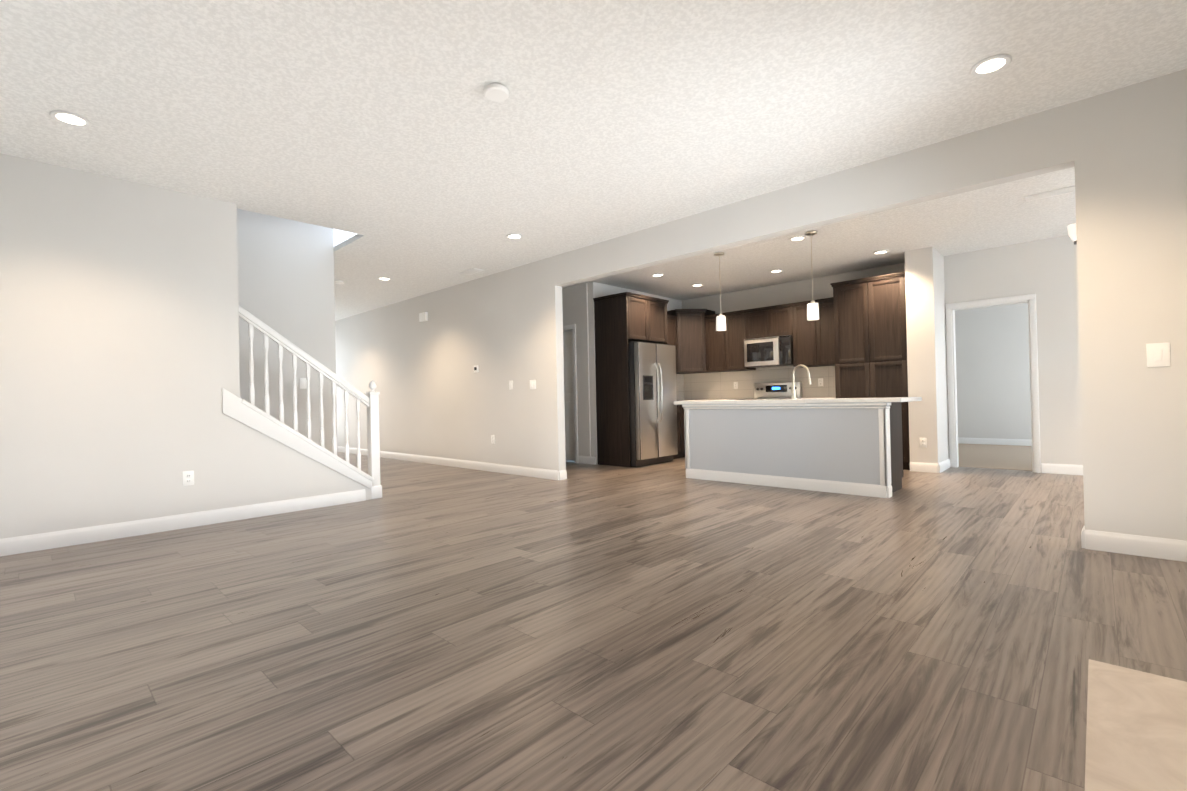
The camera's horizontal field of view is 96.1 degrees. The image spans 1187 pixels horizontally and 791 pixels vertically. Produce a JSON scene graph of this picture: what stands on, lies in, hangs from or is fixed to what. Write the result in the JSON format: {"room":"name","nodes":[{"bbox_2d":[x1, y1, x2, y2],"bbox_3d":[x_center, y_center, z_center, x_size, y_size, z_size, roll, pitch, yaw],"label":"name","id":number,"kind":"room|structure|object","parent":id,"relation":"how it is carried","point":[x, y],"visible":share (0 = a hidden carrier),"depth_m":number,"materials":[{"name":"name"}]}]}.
{"room":"empty living room","nodes":[
{"label":"empty living room","id":0,"kind":"room"},
{"bbox_2d":[0,153,373,538],"bbox_3d":[-3.955,-1.639,4.524,1.070,5.460,3.920,-2,-1,43],"label":"wall","id":1,"kind":"structure","parent":0,"point":[119,339],"depth_m":4.07,"materials":[{"name":"beige paint"}]},
{"bbox_2d":[183,471,193,485],"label":"outlet","id":2,"kind":"object","parent":1,"relation":"attached to","point":[188,476],"depth_m":4.35,"materials":[{"name":"white plastic"}]},
{"bbox_2d":[222,388,373,488],"bbox_3d":[-2.749,0.442,5.039,0.170,1.024,1.288,-2,-1,43],"label":"trim","id":3,"kind":"structure","parent":1,"relation":"attached to","point":[243,411],"depth_m":4.86,"materials":[{"name":"white wood"}]},
{"bbox_2d":[248,323,254,405],"bbox_3d":[-3.045,-0.269,4.747,0.035,0.744,0.034,-2,-1,40],"label":"baluster","id":4,"kind":"object","parent":3,"relation":"on","point":[250,327],"depth_m":4.74,"materials":[{"name":"white wood"}]},
{"bbox_2d":[239,306,368,406],"bbox_3d":[-2.724,-0.339,5.088,0.064,0.918,1.145,-2,-1,43],"label":"handrail","id":5,"kind":"object","parent":4,"relation":"on","point":[281,340],"visible":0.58,"depth_m":5.02,"materials":[{"name":"white wood"}]},
{"bbox_2d":[263,334,269,414],"bbox_3d":[-2.963,-0.185,4.831,0.035,0.744,0.034,-2,-1,40],"label":"baluster","id":6,"kind":"object","parent":3,"relation":"on","point":[266,381],"depth_m":4.82,"materials":[{"name":"white wood"}]},
{"bbox_2d":[278,344,283,422],"bbox_3d":[-2.881,-0.101,4.915,0.035,0.744,0.034,-2,-1,40],"label":"baluster","id":7,"kind":"object","parent":3,"relation":"on","point":[280,348],"depth_m":4.90,"materials":[{"name":"white wood"}]},
{"bbox_2d":[292,354,297,431],"bbox_3d":[-2.799,-0.018,4.999,0.035,0.744,0.034,-2,-1,40],"label":"baluster","id":8,"kind":"object","parent":3,"relation":"on","point":[294,358],"depth_m":4.99,"materials":[{"name":"white wood"}]},
{"bbox_2d":[305,363,310,439],"bbox_3d":[-2.718,0.066,5.083,0.035,0.744,0.034,-2,-1,40],"label":"baluster","id":9,"kind":"object","parent":3,"relation":"on","point":[308,422],"depth_m":5.07,"materials":[{"name":"white wood"}]},
{"bbox_2d":[319,372,323,447],"bbox_3d":[-2.636,0.150,5.167,0.035,0.744,0.034,-2,-1,40],"label":"baluster","id":10,"kind":"object","parent":3,"relation":"on","point":[320,375],"depth_m":5.15,"materials":[{"name":"white wood"}]},
{"bbox_2d":[331,381,336,455],"bbox_3d":[-2.554,0.233,5.251,0.035,0.744,0.034,-2,-1,40],"label":"baluster","id":11,"kind":"object","parent":3,"relation":"on","point":[333,385],"depth_m":5.24,"materials":[{"name":"white wood"}]},
{"bbox_2d":[344,390,348,462],"bbox_3d":[-2.473,0.317,5.335,0.035,0.744,0.034,-2,-1,40],"label":"baluster","id":12,"kind":"object","parent":3,"relation":"on","point":[345,392],"depth_m":5.32,"materials":[{"name":"white wood"}]},
{"bbox_2d":[356,398,360,469],"bbox_3d":[-2.391,0.401,5.419,0.035,0.744,0.034,-2,-1,40],"label":"baluster","id":13,"kind":"object","parent":3,"relation":"on","point":[358,453],"depth_m":5.41,"materials":[{"name":"white wood"}]},
{"bbox_2d":[0,437,1186,561],"bbox_3d":[0.503,0.959,7.003,15.400,0.115,13.200,-2,-1,43],"label":"baseboard","id":14,"kind":"structure","parent":1,"relation":"attached to","point":[1159,548],"depth_m":4.38,"materials":[{"name":"white wood"}]},
{"bbox_2d":[237,209,336,452],"bbox_3d":[-4.341,-1.599,4.806,0.120,5.400,3.800,-2,-1,43],"label":"wall","id":15,"kind":"structure","parent":0,"point":[286,289],"depth_m":5.79,"materials":[{"name":"beige paint"}]},
{"bbox_2d":[300,378,306,388],"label":"light switch","id":16,"kind":"object","parent":15,"relation":"attached to","point":[303,382],"depth_m":5.88,"materials":[{"name":"white plastic"}]},
{"bbox_2d":[335,256,565,470],"bbox_3d":[-3.088,-0.262,9.086,7.370,2.740,0.120,-2,-1,43],"label":"wall","id":17,"kind":"structure","parent":0,"point":[438,397],"depth_m":7.82,"materials":[{"name":"beige paint"}]},
{"bbox_2d":[419,312,427,321],"bbox_3d":[-2.757,-1.273,8.643,0.200,0.140,0.049,-2,-1,43],"label":"door chime","id":18,"kind":"object","parent":17,"relation":"attached to","point":[423,316],"visible":1,"depth_m":8.60,"materials":[{"name":"white plastic"}]},
{"bbox_2d":[474,365,478,372],"bbox_3d":[-1.689,-0.383,7.664,0.100,0.100,0.023,-2,-1,43],"label":"thermostat","id":19,"kind":"object","parent":17,"relation":"attached to","point":[476,368],"visible":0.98,"depth_m":7.64,"materials":[{"name":"white plastic"}]},
{"bbox_2d":[530,380,535,388],"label":"light switch","id":20,"kind":"object","parent":17,"relation":"attached to","point":[532,382],"depth_m":6.81,"materials":[{"name":"white plastic"}]},
{"bbox_2d":[562,282,597,463],"bbox_3d":[-0.974,-0.308,8.987,2.820,2.740,0.120,-2,-1,43],"label":"wall","id":21,"kind":"structure","parent":0,"point":[578,305],"depth_m":8.11,"materials":[{"name":"beige paint"}]},
{"bbox_2d":[563,330,574,460],"bbox_3d":[-0.598,0.011,8.618,0.912,2.058,0.105,-2,-1,43],"label":"pantry doors","id":22,"kind":"structure","parent":21,"relation":"in","point":[568,396],"depth_m":8.44,"materials":[{"name":"white paint"}]},
{"bbox_2d":[563,324,577,462],"bbox_3d":[-0.638,-0.019,8.577,1.044,2.142,0.018,-2,-1,43],"label":"door frame","id":23,"kind":"structure","parent":21,"relation":"attached to","point":[573,327],"depth_m":8.23,"materials":[{"name":"white wood"}]},
{"bbox_2d":[0,452,1186,790],"bbox_3d":[-0.800,1.057,5.532,15.520,0.050,9.670,-2,-1,43],"label":"floor","id":24,"kind":"structure","parent":0,"point":[420,626],"depth_m":2.16,"materials":[{"name":"brown wood"}]},
{"bbox_2d":[366,380,381,498],"bbox_3d":[-2.283,0.451,5.532,0.114,1.225,0.114,-2,-1,43],"label":"newel post","id":25,"kind":"object","parent":24,"relation":"on","point":[373,435],"visible":0.9,"depth_m":5.50,"materials":[{"name":"white wood"}]},
{"bbox_2d":[593,292,668,466],"bbox_3d":[0.610,-0.223,8.125,0.656,2.490,1.028,-2,-1,43],"label":"cabinet","id":26,"kind":"object","parent":24,"relation":"on","point":[623,320],"visible":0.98,"depth_m":7.79,"materials":[{"name":"brown wood"}]},
{"bbox_2d":[628,341,677,466],"bbox_3d":[0.702,0.126,8.042,0.846,1.787,0.920,-2,-1,43],"label":"refrigerator","id":27,"kind":"object","parent":24,"relation":"on","point":[653,407],"visible":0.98,"depth_m":7.69,"materials":[{"name":"grey metal"}]},
{"bbox_2d":[673,374,696,458],"bbox_3d":[1.200,0.315,8.730,0.660,1.398,0.690,-2,-1,43],"label":"base cabinet","id":28,"kind":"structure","parent":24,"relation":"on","point":[686,384],"depth_m":9.51,"materials":[{"name":"brown wood"}]},
{"bbox_2d":[736,382,801,399],"bbox_3d":[2.680,0.392,8.173,0.752,1.175,0.758,-2,-1,43],"label":"range","id":29,"kind":"object","parent":24,"relation":"on","point":[772,391],"visible":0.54,"depth_m":8.37,"materials":[{"name":"silver metal"}]},
{"bbox_2d":[682,401,909,497],"bbox_3d":[2.164,0.528,5.978,2.260,0.890,0.759,-2,-1,43],"label":"kitchen island","id":30,"kind":"object","parent":24,"relation":"on","point":[852,446],"depth_m":5.52,"materials":[{"name":"paint"}]},
{"bbox_2d":[791,364,810,398],"bbox_3d":[2.436,-0.163,6.257,0.258,0.402,0.111,-2,-1,43],"label":"faucet","id":31,"kind":"object","parent":30,"relation":"on","point":[793,392],"visible":1,"depth_m":6.32,"materials":[{"name":"silver metal"}]},
{"bbox_2d":[794,399,817,400],"bbox_3d":[1.990,0.065,5.822,0.780,0.040,0.319,-2,-1,43],"label":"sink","id":32,"kind":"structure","parent":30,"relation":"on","point":[794,399],"depth_m":5.43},
{"bbox_2d":[830,272,909,469],"bbox_3d":[3.808,-0.297,7.194,0.898,2.490,0.656,-2,-1,43],"label":"pantry cabinet","id":33,"kind":"object","parent":24,"relation":"on","point":[870,338],"visible":0.71,"depth_m":6.93,"materials":[{"name":"brown wood"}]},
{"bbox_2d":[1085,659,1186,790],"bbox_3d":[0.784,0.957,0.527,0.459,0.006,3.370,-2,-1,43],"label":"hearth","id":34,"kind":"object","parent":24,"relation":"on","point":[1136,734],"depth_m":1.50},
{"bbox_2d":[0,0,1186,320],"bbox_3d":[0.421,-1.754,6.909,15.520,0.060,13.400,-2,-1,43],"label":"ceiling","id":35,"kind":"structure","parent":0,"point":[402,146],"depth_m":3.23,"materials":[{"name":"white paint"}]},
{"bbox_2d":[49,110,91,126],"bbox_3d":[-3.158,-1.669,3.220,0.184,0.012,0.184,-2,-1,43],"label":"recessed light","id":36,"kind":"object","parent":35,"relation":"in","point":[70,118],"visible":1,"depth_m":3.21,"materials":[{"name":"white"}]},
{"bbox_2d":[334,280,343,283],"bbox_3d":[-3.622,-1.613,7.592,0.124,0.038,0.124,-2,-1,43],"label":"smoke detector","id":37,"kind":"object","parent":35,"relation":"attached to","point":[338,282],"visible":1,"depth_m":7.55,"materials":[{"name":"white plastic"}]},
{"bbox_2d":[377,277,390,280],"bbox_3d":[-2.940,-1.641,7.499,0.184,0.012,0.184,-2,-1,43],"label":"recessed light","id":38,"kind":"object","parent":35,"relation":"in","point":[384,278],"visible":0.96,"depth_m":7.47,"materials":[{"name":"white"}]},
{"bbox_2d":[459,268,483,274],"bbox_3d":[-1.644,-1.669,7.197,0.360,0.015,0.160,-2,-1,43],"label":"ceiling vent","id":39,"kind":"object","parent":35,"relation":"in","point":[471,271],"visible":1,"depth_m":7.16,"materials":[{"name":"white plastic"}]},
{"bbox_2d":[484,83,508,101],"bbox_3d":[-0.549,-1.712,3.012,0.140,0.040,0.140,-2,-1,43],"label":"smoke detector","id":40,"kind":"object","parent":35,"relation":"attached to","point":[496,92],"visible":1,"depth_m":2.98,"materials":[{"name":"white plastic"}]},
{"bbox_2d":[506,233,522,239],"bbox_3d":[-0.845,-1.699,5.699,0.184,0.012,0.184,-2,-1,43],"label":"recessed light","id":41,"kind":"object","parent":35,"relation":"in","point":[514,236],"visible":0.94,"depth_m":5.69,"materials":[{"name":"white"}]},
{"bbox_2d":[651,273,663,276],"bbox_3d":[0.917,-1.722,7.638,0.184,0.012,0.184,-2,-1,43],"label":"recessed light","id":42,"kind":"object","parent":35,"relation":"in","point":[657,275],"visible":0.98,"depth_m":7.63,"materials":[{"name":"white"}]},
{"bbox_2d":[691,284,702,286],"bbox_3d":[1.632,-1.731,8.380,0.184,0.012,0.184,-2,-1,43],"label":"recessed light","id":43,"kind":"object","parent":35,"relation":"in","point":[696,285],"visible":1,"depth_m":8.38,"materials":[{"name":"white"}]},
{"bbox_2d":[714,252,725,330],"bbox_3d":[1.559,-1.274,6.556,0.122,0.948,0.122,-2,-1,43],"label":"pendant light","id":44,"kind":"object","parent":35,"relation":"hanging from","point":[720,322],"visible":1,"depth_m":6.52,"materials":[{"name":"white glass"}]},
{"bbox_2d":[770,269,782,272],"bbox_3d":[2.589,-1.758,7.544,0.184,0.012,0.184,-2,-1,43],"label":"recessed light","id":45,"kind":"object","parent":35,"relation":"in","point":[776,271],"visible":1,"depth_m":7.54,"materials":[{"name":"white"}]},
{"bbox_2d":[789,236,805,240],"bbox_3d":[2.294,-1.763,5.994,0.184,0.012,0.184,-2,-1,43],"label":"recessed light","id":46,"kind":"object","parent":35,"relation":"in","point":[797,238],"visible":1,"depth_m":5.98,"materials":[{"name":"white"}]},
{"bbox_2d":[805,231,818,319],"bbox_3d":[2.373,-1.298,5.787,0.122,0.948,0.122,-2,-1,43],"label":"pendant light","id":47,"kind":"object","parent":35,"relation":"hanging from","point":[812,310],"visible":1,"depth_m":5.75,"materials":[{"name":"white glass"}]},
{"bbox_2d":[873,250,888,254],"bbox_3d":[3.584,-1.786,6.646,0.184,0.012,0.184,-2,-1,43],"label":"recessed light","id":48,"kind":"object","parent":35,"relation":"in","point":[879,252],"visible":0.98,"depth_m":6.64,"materials":[{"name":"white"}]},
{"bbox_2d":[970,54,1011,75],"bbox_3d":[2.149,-1.784,2.884,0.184,0.012,0.184,-2,-1,43],"label":"recessed light","id":49,"kind":"object","parent":35,"relation":"in","point":[990,65],"visible":1,"depth_m":2.88,"materials":[{"name":"white"}]},
{"bbox_2d":[1025,186,1074,201],"bbox_3d":[4.111,-1.809,4.787,0.360,0.015,0.160,-2,-1,43],"label":"ceiling vent","id":50,"kind":"object","parent":35,"relation":"in","point":[1066,190],"visible":0.83,"depth_m":4.78,"materials":[{"name":"white plastic"}]},
{"bbox_2d":[1067,223,1076,244],"bbox_3d":[4.510,-1.528,4.427,0.864,0.598,0.901,-2,-1,43],"label":"pendant chandelier","id":51,"kind":"object","parent":35,"relation":"hanging from","point":[1072,231],"visible":0.1,"depth_m":4.67,"materials":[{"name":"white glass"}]},
{"bbox_2d":[598,283,681,310],"bbox_3d":[0.872,-0.347,8.976,0.120,2.740,2.340,-2,-1,43],"label":"wall","id":52,"kind":"structure","parent":0,"point":[603,289],"depth_m":8.60,"materials":[{"name":"beige paint"}]},
{"bbox_2d":[667,317,674,344],"bbox_3d":[1.052,-0.846,8.849,0.330,0.928,0.670,-2,-1,43],"label":"upper cabinet","id":53,"kind":"object","parent":52,"relation":"attached to","point":[670,320],"depth_m":8.89,"materials":[{"name":"brown wood"}]},
{"bbox_2d":[554,69,1186,540],"bbox_3d":[1.527,-0.393,4.726,5.330,2.740,0.120,-2,-1,43],"label":"wall","id":54,"kind":"structure","parent":0,"point":[1130,152],"depth_m":3.19,"materials":[{"name":"beige paint"}]},
{"bbox_2d":[1146,342,1169,366],"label":"light switch","id":55,"kind":"object","parent":54,"relation":"attached to","point":[1158,354],"depth_m":3.04,"materials":[{"name":"white plastic"}]},
{"bbox_2d":[682,235,1082,472],"bbox_3d":[4.796,-0.447,6.797,8.820,2.740,0.120,-2,-1,43],"label":"wall","id":56,"kind":"structure","parent":0,"point":[1045,271],"depth_m":6.27,"materials":[{"name":"beige paint"}]},
{"bbox_2d":[667,309,714,372],"bbox_3d":[1.640,-0.922,9.177,0.738,1.060,0.737,-2,-1,43],"label":"upper cabinet","id":57,"kind":"object","parent":56,"relation":"attached to","point":[699,341],"depth_m":8.97,"materials":[{"name":"brown wood"}]},
{"bbox_2d":[707,313,730,372],"bbox_3d":[2.160,-0.868,8.967,0.426,0.928,0.330,-2,-1,43],"label":"upper cabinet","id":58,"kind":"object","parent":56,"relation":"attached to","point":[720,359],"depth_m":8.85,"materials":[{"name":"brown wood"}]},
{"bbox_2d":[727,309,755,370],"bbox_3d":[2.381,-0.875,8.758,0.426,0.928,0.330,-2,-1,43],"label":"upper cabinet","id":59,"kind":"object","parent":56,"relation":"attached to","point":[736,322],"depth_m":8.60,"materials":[{"name":"brown wood"}]},
{"bbox_2d":[747,306,770,338],"bbox_3d":[2.691,-1.123,8.462,0.441,0.448,0.330,-2,-1,43],"label":"upper cabinet","id":60,"kind":"object","parent":56,"relation":"attached to","point":[758,320],"depth_m":8.34,"materials":[{"name":"brown wood"}]},
{"bbox_2d":[744,335,792,367],"bbox_3d":[2.772,-0.677,8.303,0.752,0.440,0.440,-2,-1,43],"label":"microwave","id":61,"kind":"object","parent":60,"relation":"attached to","point":[775,351],"visible":1,"depth_m":8.16,"materials":[{"name":"grey metal"}]},
{"bbox_2d":[697,366,835,400],"bbox_3d":[2.465,0.287,8.466,2.863,1.398,0.661,-2,-1,43],"label":"backsplash","id":62,"kind":"structure","parent":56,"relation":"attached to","point":[706,386],"depth_m":8.70,"materials":[{"name":"tile"}]},
{"bbox_2d":[771,305,790,336],"bbox_3d":[2.922,-1.130,8.243,0.441,0.448,0.330,-2,-1,43],"label":"upper cabinet","id":63,"kind":"object","parent":56,"relation":"attached to","point":[780,314],"depth_m":8.09,"materials":[{"name":"brown wood"}]},
{"bbox_2d":[791,301,826,366],"bbox_3d":[3.236,-0.899,7.950,0.408,0.928,0.330,-2,-1,43],"label":"upper cabinet","id":64,"kind":"object","parent":56,"relation":"attached to","point":[807,343],"depth_m":7.85,"materials":[{"name":"brown wood"}]},
{"bbox_2d":[819,297,834,364],"bbox_3d":[3.444,-0.905,7.753,0.409,0.928,0.330,-2,-1,43],"label":"upper cabinet","id":65,"kind":"object","parent":56,"relation":"attached to","point":[826,309],"depth_m":7.63,"materials":[{"name":"brown wood"}]},
{"bbox_2d":[945,294,1040,472],"bbox_3d":[4.962,-0.137,6.644,0.904,2.112,0.158,-2,-1,43],"label":"door frame","id":66,"kind":"structure","parent":56,"relation":"attached to","point":[1030,299],"depth_m":6.58,"materials":[{"name":"white wood"}]},
{"bbox_2d":[905,247,948,462],"bbox_3d":[4.248,-0.435,6.785,0.300,2.740,0.650,-2,-1,43],"label":"wall","id":67,"kind":"structure","parent":0,"point":[926,331],"depth_m":6.57,"materials":[{"name":"beige paint"}]},
{"bbox_2d":[920,438,926,447],"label":"outlet","id":68,"kind":"object","parent":67,"relation":"attached to","point":[923,441],"depth_m":6.53,"materials":[{"name":"white plastic"}]},
{"bbox_2d":[955,303,1031,438],"bbox_3d":[7.810,-0.491,9.246,4.040,2.740,0.120,-2,-1,43],"label":"wall","id":69,"kind":"structure","parent":0,"point":[993,372],"depth_m":9.67,"materials":[{"name":"beige paint"}]},
{"bbox_2d":[958,443,1031,470],"bbox_3d":[6.518,0.918,7.836,3.800,0.054,3.730,-2,-1,43],"label":"floor","id":70,"kind":"structure","parent":0,"point":[1009,457],"depth_m":7.87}
]}

